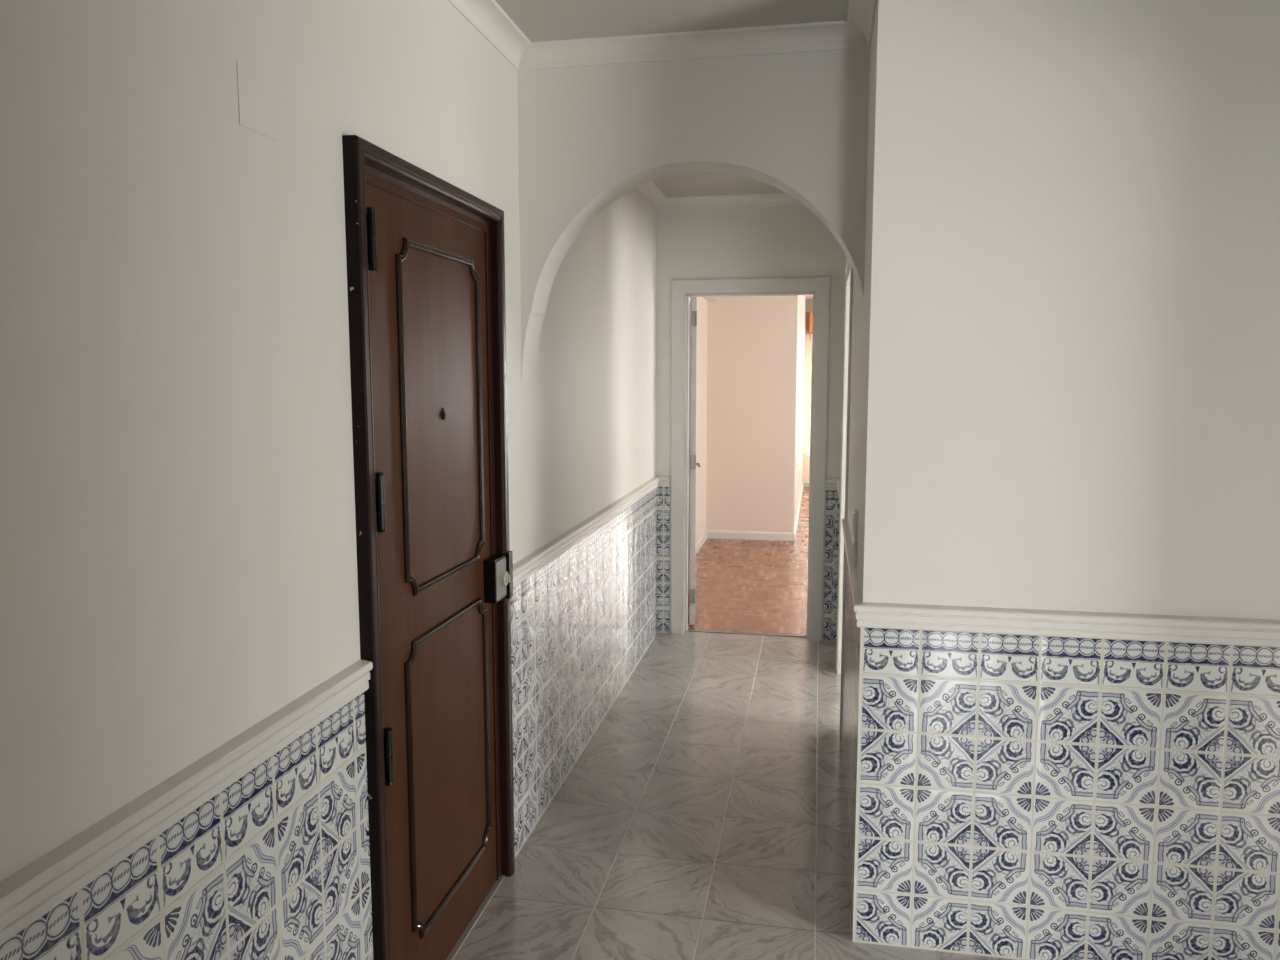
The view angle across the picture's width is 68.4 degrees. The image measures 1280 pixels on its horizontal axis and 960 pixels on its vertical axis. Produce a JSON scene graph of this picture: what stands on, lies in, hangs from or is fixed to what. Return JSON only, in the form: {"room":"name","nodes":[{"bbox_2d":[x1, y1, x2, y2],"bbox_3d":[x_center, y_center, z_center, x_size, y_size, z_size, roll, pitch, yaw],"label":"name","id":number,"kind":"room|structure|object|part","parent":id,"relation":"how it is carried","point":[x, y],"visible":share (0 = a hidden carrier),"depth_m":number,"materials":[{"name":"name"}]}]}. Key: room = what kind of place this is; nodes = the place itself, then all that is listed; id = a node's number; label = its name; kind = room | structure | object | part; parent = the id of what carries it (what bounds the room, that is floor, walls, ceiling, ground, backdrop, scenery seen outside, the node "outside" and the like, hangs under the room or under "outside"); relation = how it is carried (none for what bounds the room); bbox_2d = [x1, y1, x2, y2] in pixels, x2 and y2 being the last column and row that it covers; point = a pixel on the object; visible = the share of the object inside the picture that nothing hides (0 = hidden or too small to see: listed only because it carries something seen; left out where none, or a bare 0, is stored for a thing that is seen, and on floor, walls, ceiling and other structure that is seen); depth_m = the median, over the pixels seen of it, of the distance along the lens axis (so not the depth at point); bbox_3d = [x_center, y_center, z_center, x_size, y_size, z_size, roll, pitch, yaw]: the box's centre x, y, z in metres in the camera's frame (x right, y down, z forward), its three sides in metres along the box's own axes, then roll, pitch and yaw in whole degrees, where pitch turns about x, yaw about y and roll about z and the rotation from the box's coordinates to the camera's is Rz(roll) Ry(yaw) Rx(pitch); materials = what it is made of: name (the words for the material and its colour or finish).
{"room":"apartment entrance hallway","nodes":[
{"label":"apartment entrance hallway","id":0,"kind":"room"},
{"bbox_2d":[0,0,659,959],"bbox_3d":[-0.901,0.178,0.992,0.249,2.615,9.960,1,7,11],"label":"wall","id":1,"kind":"structure","parent":0,"point":[184,678],"depth_m":1.57,"materials":[{"name":"white paint"}]},
{"bbox_3d":[-1.150,0.750,-0.852,0.029,0.067,5.940,1,7,11],"label":"dado rail","id":2,"kind":"part","parent":1,"relation":"part of","materials":[{"name":"paint"}]},
{"bbox_2d":[236,61,278,141],"bbox_3d":[-0.663,-0.656,1.637,0.002,0.103,0.118,1,7,11],"label":"junction box cover","id":3,"kind":"object","parent":1,"relation":"attached to","point":[257,93],"visible":1,"depth_m":1.63,"materials":[{"name":"white paint"}]},
{"bbox_2d":[342,135,514,959],"bbox_3d":[-0.552,0.279,2.490,0.180,2.079,0.911,1,7,11],"label":"door","id":4,"kind":"structure","parent":1,"relation":"in","point":[425,255],"depth_m":2.41,"materials":[{"name":"brown wood"}]},
{"bbox_3d":[-0.511,-0.167,2.478,0.012,0.862,0.531,1,7,11],"label":"panel moulding","id":5,"kind":"part","parent":4,"relation":"part of","materials":[{"name":"brown wood"}]},
{"bbox_3d":[-0.511,0.755,2.577,0.012,0.776,0.556,1,7,11],"label":"panel moulding","id":6,"kind":"part","parent":4,"relation":"part of","materials":[{"name":"brown wood"}]},
{"bbox_3d":[-0.154,0.165,4.337,0.029,0.067,2.867,1,7,11],"label":"dado rail","id":7,"kind":"part","parent":1,"relation":"part of","materials":[{"name":"paint"}]},
{"bbox_2d":[447,0,876,69],"bbox_3d":[0.527,-1.131,1.154,2.500,0.063,3.300,1,7,11],"label":"trim","id":8,"kind":"structure","parent":1,"relation":"attached to","point":[487,17],"depth_m":2.84,"materials":[{"name":"white paint"}]},
{"bbox_2d":[635,181,802,209],"bbox_3d":[0.406,-1.480,4.253,1.095,0.063,2.460,1,7,11],"label":"trim","id":9,"kind":"structure","parent":1,"relation":"attached to","point":[649,191],"depth_m":5.44,"materials":[{"name":"white paint"}]},
{"bbox_2d":[495,0,848,299],"bbox_3d":[2.046,-1.592,4.550,4.800,0.100,18.400,1,7,11],"label":"ceiling","id":10,"kind":"structure","parent":0,"point":[539,20],"depth_m":2.72,"materials":[{"name":"paint"}]},
{"bbox_2d":[517,48,869,384],"bbox_3d":[0.161,-0.838,3.030,1.095,1.055,0.160,1,7,11],"label":"wall","id":11,"kind":"structure","parent":0,"point":[796,123],"depth_m":2.93,"materials":[{"name":"white paint"}]},
{"bbox_2d":[689,297,707,542],"bbox_3d":[0.262,-0.553,7.469,0.150,2.615,3.280,1,7,11],"label":"wall","id":12,"kind":"structure","parent":0,"point":[702,303],"depth_m":8.66,"materials":[{"name":"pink paint"}]},
{"bbox_2d":[703,297,718,300],"bbox_3d":[0.389,-1.686,7.316,0.110,0.330,3.280,1,7,11],"label":"trim","id":13,"kind":"structure","parent":12,"relation":"attached to","point":[706,298],"depth_m":8.78,"materials":[{"name":"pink paint"}]},
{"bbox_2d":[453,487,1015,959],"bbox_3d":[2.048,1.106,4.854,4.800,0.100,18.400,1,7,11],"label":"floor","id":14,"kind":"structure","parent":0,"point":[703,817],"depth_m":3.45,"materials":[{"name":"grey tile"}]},
{"bbox_2d":[657,205,844,641],"bbox_3d":[2.198,-0.317,5.357,4.750,2.615,0.169,1,7,11],"label":"wall","id":15,"kind":"structure","parent":0,"point":[787,240],"depth_m":5.52,"materials":[{"name":"white paint"}]},
{"bbox_3d":[0.139,0.009,5.717,0.083,0.067,0.029,1,7,11],"label":"dado rail","id":16,"kind":"part","parent":15,"relation":"part of","materials":[{"name":"paint"}]},
{"bbox_2d":[670,276,830,640],"bbox_3d":[0.719,-0.163,6.058,0.948,2.154,0.921,1,7,11],"label":"door frame","id":17,"kind":"structure","parent":15,"relation":"in","point":[683,464],"depth_m":5.62,"materials":[{"name":"white wood"}]},
{"bbox_3d":[1.133,0.029,5.529,0.083,0.067,0.029,1,7,11],"label":"dado rail","id":18,"kind":"part","parent":15,"relation":"part of","materials":[{"name":"paint"}]},
{"bbox_2d":[706,295,805,532],"bbox_3d":[1.399,-0.969,11.148,0.995,2.615,4.420,1,7,11],"label":"wall","id":19,"kind":"structure","parent":0,"point":[756,344],"depth_m":9.00,"materials":[{"name":"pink paint"}]},
{"bbox_2d":[695,481,809,554],"bbox_3d":[1.815,0.353,10.732,2.796,0.080,7.940,6,9,42],"label":"baseboard","id":20,"kind":"structure","parent":19,"relation":"attached to","point":[715,534],"depth_m":9.11,"materials":[{"name":"white wood"}]},
{"bbox_2d":[802,300,812,480],"bbox_3d":[4.161,-1.173,12.940,3.755,2.615,0.160,1,7,11],"label":"wall","id":21,"kind":"structure","parent":0,"point":[809,303],"depth_m":13.20,"materials":[{"name":"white paint"}]},
{"bbox_2d":[807,312,812,456],"bbox_3d":[3.746,-1.288,12.874,2.870,2.000,0.240,1,7,11],"label":"window","id":22,"kind":"structure","parent":21,"relation":"in","point":[810,314],"depth_m":13.12,"materials":[{"name":"clear glass"}]},
{"bbox_2d":[809,360,811,482],"bbox_3d":[2.587,-0.979,13.081,0.428,2.080,0.047,1,7,11],"label":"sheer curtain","id":23,"kind":"object","parent":22,"relation":"hanging from","point":[811,360],"visible":0.02,"depth_m":13.15,"materials":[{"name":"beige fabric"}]},
{"bbox_3d":[3.753,-1.164,12.979,2.770,1.670,0.060,1,7,11],"label":"frame","id":24,"kind":"part","parent":22,"relation":"part of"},
{"bbox_2d":[836,12,875,930],"bbox_3d":[0.947,-0.162,3.996,0.164,2.615,3.049,1,7,11],"label":"wall","id":25,"kind":"structure","parent":0,"point":[851,648],"depth_m":3.05,"materials":[{"name":"white paint"}]},
{"bbox_3d":[1.112,0.059,5.262,0.024,0.067,0.564,1,7,11],"label":"dado rail","id":26,"kind":"part","parent":25,"relation":"part of","materials":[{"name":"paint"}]},
{"bbox_2d":[836,260,852,738],"bbox_3d":[1.048,0.026,4.487,0.162,2.130,1.006,1,7,11],"label":"door","id":27,"kind":"structure","parent":25,"relation":"in","point":[848,297],"depth_m":4.85,"materials":[{"name":"white wood"}]},
{"bbox_2d":[851,538,856,567],"bbox_3d":[0.686,0.232,3.014,0.016,0.084,0.084,1,7,11],"label":"light switch","id":28,"kind":"object","parent":25,"relation":"attached to","point":[854,543],"visible":0.93,"depth_m":2.98,"materials":[{"name":"white plastic"}]},
{"bbox_2d":[852,509,857,538],"bbox_3d":[0.686,0.141,3.004,0.016,0.084,0.084,1,7,11],"label":"light switch","id":29,"kind":"object","parent":25,"relation":"attached to","point":[855,512],"visible":1,"depth_m":2.97,"materials":[{"name":"white plastic"}]},
{"bbox_2d":[842,0,1279,959],"bbox_3d":[2.355,-0.044,2.940,3.329,2.615,1.548,1,7,11],"label":"wall","id":30,"kind":"structure","parent":0,"point":[1066,606],"depth_m":2.42,"materials":[{"name":"white paint"}]},
{"bbox_3d":[1.422,0.296,3.158,1.428,0.067,1.548,1,7,11],"label":"dado rail","id":31,"kind":"part","parent":30,"relation":"part of","materials":[{"name":"paint"}]}
]}

